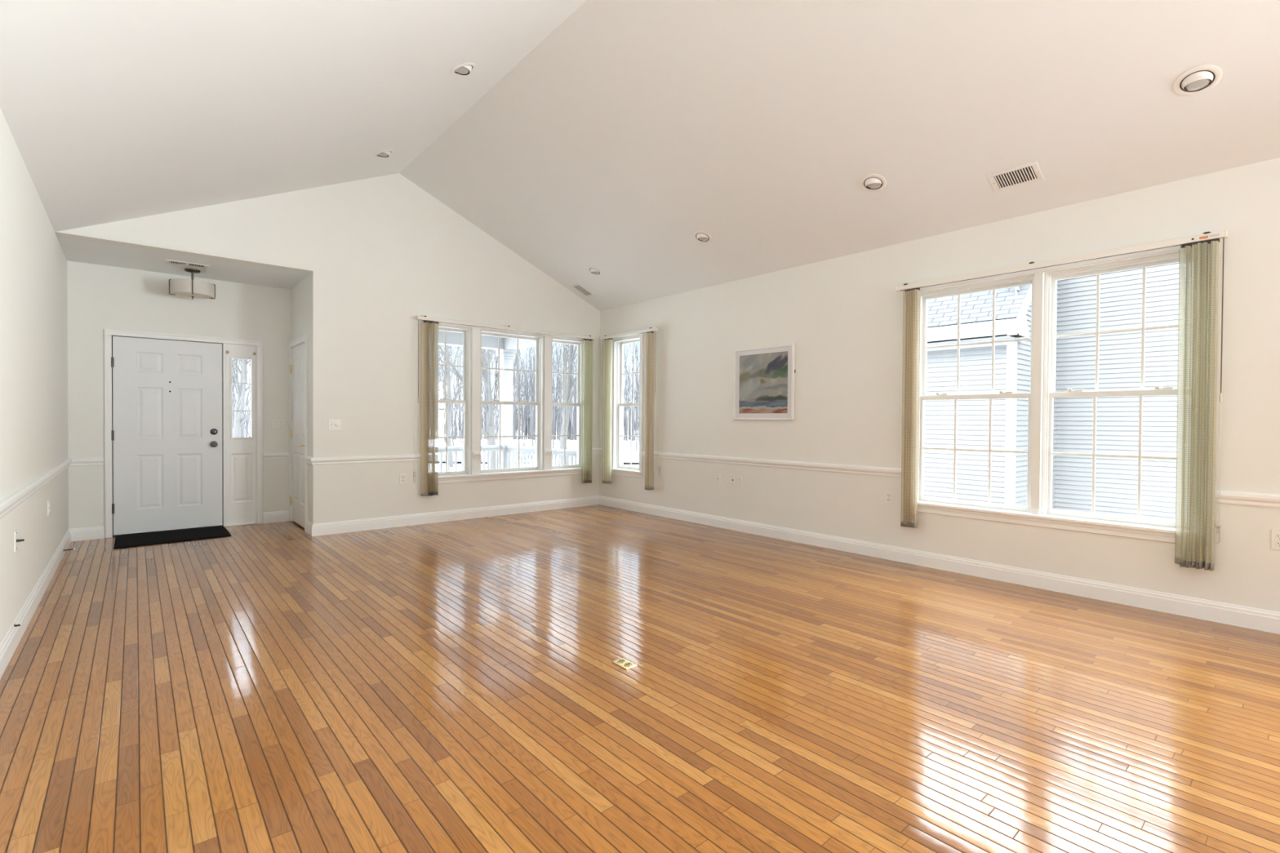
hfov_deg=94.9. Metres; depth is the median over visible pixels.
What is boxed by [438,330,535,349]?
porch roof
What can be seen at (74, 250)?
ceiling
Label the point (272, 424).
light switch
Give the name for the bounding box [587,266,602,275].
ceiling light
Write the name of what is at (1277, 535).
socket
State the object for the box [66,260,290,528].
wall
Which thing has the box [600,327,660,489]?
vertical blind
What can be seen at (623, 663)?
floor outlet
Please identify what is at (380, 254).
wall
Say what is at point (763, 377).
painting
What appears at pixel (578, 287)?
ceiling vent
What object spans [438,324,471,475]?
window
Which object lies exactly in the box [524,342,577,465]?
bare tree
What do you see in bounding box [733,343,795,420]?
picture frame
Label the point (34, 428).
wall
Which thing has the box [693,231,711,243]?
ceiling light
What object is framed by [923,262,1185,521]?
window glass
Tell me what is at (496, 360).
tree
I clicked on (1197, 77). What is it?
ceiling light
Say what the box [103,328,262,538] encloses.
door
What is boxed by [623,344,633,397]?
tree
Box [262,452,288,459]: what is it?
chair rail
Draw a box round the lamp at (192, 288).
[168,268,215,299]
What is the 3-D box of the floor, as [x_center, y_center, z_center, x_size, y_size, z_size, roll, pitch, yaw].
[1.236,1.268,2.028,5.703,0.120,14.633,0,1,-41]
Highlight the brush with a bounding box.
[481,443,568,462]
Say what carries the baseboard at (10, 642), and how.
attached to the wall at (34, 428)
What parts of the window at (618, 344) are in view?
casing, head casing, sash, sash, casing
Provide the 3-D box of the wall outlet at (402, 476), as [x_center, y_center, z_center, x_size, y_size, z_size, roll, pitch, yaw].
[-2.680,0.591,6.645,0.072,0.116,0.010,0,1,-41]
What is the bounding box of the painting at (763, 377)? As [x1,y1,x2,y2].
[738,351,787,413]
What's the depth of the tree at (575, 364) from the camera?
39.95 m
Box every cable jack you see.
[13,529,24,552]
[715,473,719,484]
[730,475,735,485]
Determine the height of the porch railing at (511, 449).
0.840 m
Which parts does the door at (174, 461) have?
knob, sidelight sill, glazing frame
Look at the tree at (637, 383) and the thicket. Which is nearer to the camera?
the tree at (637, 383)
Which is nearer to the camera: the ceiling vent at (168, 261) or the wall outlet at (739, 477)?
the ceiling vent at (168, 261)
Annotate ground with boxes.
[232,429,639,471]
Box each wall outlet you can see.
[47,499,49,515]
[400,473,406,484]
[737,475,742,486]
[884,490,893,504]
[1271,529,1279,550]
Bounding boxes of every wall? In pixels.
[0,107,68,644]
[54,173,599,524]
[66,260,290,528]
[290,274,309,521]
[599,157,1279,612]
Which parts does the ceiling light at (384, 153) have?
bulb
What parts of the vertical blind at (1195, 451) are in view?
cord, cord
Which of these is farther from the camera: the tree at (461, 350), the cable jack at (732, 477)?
the tree at (461, 350)
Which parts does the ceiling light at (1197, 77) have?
bulb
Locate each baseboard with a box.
[0,525,104,679]
[262,510,288,523]
[306,495,599,536]
[598,495,1279,634]
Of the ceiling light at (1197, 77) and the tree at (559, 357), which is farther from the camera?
the tree at (559, 357)
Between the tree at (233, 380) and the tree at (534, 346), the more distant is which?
the tree at (534, 346)
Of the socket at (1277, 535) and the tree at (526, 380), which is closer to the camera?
the socket at (1277, 535)
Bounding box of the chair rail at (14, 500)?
[0,457,104,519]
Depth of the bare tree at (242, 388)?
21.60 m
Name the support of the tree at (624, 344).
on the ground
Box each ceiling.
[0,0,1279,311]
[57,236,309,289]
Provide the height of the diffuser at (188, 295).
0.013 m
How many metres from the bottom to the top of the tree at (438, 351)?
11.796 m
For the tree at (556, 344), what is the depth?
40.70 m
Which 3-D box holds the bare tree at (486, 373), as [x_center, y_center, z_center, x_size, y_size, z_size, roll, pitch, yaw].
[-4.641,-2.448,16.752,3.714,8.410,7.436,1,1,21]
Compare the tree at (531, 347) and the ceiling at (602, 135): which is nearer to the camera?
the ceiling at (602, 135)
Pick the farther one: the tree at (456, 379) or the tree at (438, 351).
the tree at (438, 351)
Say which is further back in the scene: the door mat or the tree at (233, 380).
the tree at (233, 380)
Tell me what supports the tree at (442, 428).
on the ground
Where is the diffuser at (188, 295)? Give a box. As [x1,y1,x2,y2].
[172,292,213,298]
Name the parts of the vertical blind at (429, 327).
cord, cord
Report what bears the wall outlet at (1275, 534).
attached to the wall at (842, 316)
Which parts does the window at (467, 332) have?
sash, sash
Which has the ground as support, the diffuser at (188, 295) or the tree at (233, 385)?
the tree at (233, 385)
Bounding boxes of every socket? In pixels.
[1275,533,1279,539]
[1275,541,1279,546]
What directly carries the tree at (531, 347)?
on the ground
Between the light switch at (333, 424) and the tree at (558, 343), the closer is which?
the light switch at (333, 424)
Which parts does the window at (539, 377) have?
post, head casing, sash, sash, post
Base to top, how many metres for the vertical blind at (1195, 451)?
2.069 m
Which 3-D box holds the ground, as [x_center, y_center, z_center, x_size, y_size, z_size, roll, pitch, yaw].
[3.734,2.178,49.385,190.000,1.533,170.000,0,1,-41]
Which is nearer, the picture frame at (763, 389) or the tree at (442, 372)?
the picture frame at (763, 389)
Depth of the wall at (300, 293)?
6.40 m
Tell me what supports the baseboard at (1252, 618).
attached to the wall at (842, 316)
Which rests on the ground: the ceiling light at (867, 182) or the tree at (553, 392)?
the tree at (553, 392)
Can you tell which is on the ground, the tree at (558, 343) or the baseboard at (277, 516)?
the tree at (558, 343)
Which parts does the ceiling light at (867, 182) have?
bulb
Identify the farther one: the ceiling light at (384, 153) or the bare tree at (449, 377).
the bare tree at (449, 377)
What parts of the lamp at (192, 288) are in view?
lamp shade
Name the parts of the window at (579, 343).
sash, sash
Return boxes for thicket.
[232,342,639,441]
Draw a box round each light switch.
[267,419,284,429]
[328,419,340,430]
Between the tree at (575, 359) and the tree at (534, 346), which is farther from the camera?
the tree at (575, 359)
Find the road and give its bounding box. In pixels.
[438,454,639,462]
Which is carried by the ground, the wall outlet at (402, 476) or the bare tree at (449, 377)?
the bare tree at (449, 377)
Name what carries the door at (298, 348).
in the wall at (300, 293)
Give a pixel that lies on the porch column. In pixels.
(506, 356)
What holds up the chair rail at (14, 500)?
attached to the wall at (34, 428)
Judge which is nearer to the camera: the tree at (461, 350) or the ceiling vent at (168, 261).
the ceiling vent at (168, 261)
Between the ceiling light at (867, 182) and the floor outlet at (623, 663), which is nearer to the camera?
the floor outlet at (623, 663)
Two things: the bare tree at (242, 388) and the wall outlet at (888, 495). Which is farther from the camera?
the bare tree at (242, 388)
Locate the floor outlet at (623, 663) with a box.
[612,657,637,669]
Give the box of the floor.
[0,504,1279,852]
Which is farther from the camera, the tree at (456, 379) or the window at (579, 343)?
the tree at (456, 379)
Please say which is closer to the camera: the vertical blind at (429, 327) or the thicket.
the vertical blind at (429, 327)
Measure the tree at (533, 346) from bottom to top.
12.306 m
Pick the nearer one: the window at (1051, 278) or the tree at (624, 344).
the window at (1051, 278)
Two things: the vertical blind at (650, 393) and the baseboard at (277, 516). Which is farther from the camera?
the vertical blind at (650, 393)
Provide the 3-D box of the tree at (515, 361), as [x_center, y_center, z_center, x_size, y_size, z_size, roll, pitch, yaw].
[-7.905,-3.943,37.575,2.056,11.962,3.530,0,1,-19]
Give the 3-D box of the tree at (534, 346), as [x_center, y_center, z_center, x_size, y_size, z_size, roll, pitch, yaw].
[-8.931,-3.529,50.531,1.362,10.805,2.217,0,1,9]
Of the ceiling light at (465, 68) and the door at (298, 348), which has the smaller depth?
the ceiling light at (465, 68)
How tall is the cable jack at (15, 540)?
0.114 m
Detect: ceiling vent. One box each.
[164,258,209,268]
[570,283,595,297]
[986,160,1044,192]
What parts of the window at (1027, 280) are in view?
sash, sash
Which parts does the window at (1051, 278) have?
head casing, sash, sash, casing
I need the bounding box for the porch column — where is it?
[496,348,516,468]
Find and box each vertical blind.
[413,315,595,496]
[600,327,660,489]
[895,229,1228,571]
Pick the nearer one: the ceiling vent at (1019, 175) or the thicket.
the ceiling vent at (1019, 175)
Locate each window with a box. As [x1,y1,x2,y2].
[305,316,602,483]
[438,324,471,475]
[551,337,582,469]
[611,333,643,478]
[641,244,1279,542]
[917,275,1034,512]
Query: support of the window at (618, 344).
in the wall at (842, 316)
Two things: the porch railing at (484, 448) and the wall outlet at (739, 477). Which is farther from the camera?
the porch railing at (484, 448)
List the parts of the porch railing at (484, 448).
rail, sub rail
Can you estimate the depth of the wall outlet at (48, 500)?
4.35 m
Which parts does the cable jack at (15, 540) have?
plate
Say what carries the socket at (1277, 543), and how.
attached to the wall outlet at (1275, 534)
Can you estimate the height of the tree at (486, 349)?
11.723 m
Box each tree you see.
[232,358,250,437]
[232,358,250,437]
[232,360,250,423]
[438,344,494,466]
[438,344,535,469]
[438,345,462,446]
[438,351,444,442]
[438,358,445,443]
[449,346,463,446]
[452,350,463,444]
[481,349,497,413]
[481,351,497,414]
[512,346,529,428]
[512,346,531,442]
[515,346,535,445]
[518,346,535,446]
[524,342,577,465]
[527,344,556,406]
[527,346,535,444]
[551,342,562,441]
[551,343,569,448]
[557,342,577,414]
[568,345,577,375]
[572,359,577,424]
[623,342,639,452]
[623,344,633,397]
[623,344,638,412]
[626,342,639,428]
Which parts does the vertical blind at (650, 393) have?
cord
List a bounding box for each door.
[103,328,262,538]
[288,334,307,532]
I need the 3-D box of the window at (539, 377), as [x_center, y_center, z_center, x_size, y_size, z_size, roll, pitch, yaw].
[-1.986,-0.302,7.238,3.694,1.945,0.503,0,1,-41]
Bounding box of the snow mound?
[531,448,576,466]
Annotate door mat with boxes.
[113,526,231,549]
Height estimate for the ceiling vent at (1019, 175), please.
0.081 m
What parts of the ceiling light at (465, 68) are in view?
bulb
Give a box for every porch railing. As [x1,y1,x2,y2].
[438,445,499,471]
[506,445,576,468]
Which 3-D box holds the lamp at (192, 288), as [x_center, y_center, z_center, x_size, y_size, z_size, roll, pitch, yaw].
[-4.589,-1.460,6.026,0.351,0.290,0.351,0,1,1]
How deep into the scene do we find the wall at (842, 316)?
5.10 m
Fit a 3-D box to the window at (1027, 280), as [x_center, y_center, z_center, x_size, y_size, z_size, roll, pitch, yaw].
[2.714,-0.228,4.774,0.135,1.825,0.888,0,1,-41]
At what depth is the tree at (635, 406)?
55.97 m
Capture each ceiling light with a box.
[373,149,393,157]
[450,62,475,75]
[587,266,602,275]
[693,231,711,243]
[860,173,886,191]
[1173,65,1222,96]
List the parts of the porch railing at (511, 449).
rail, sub rail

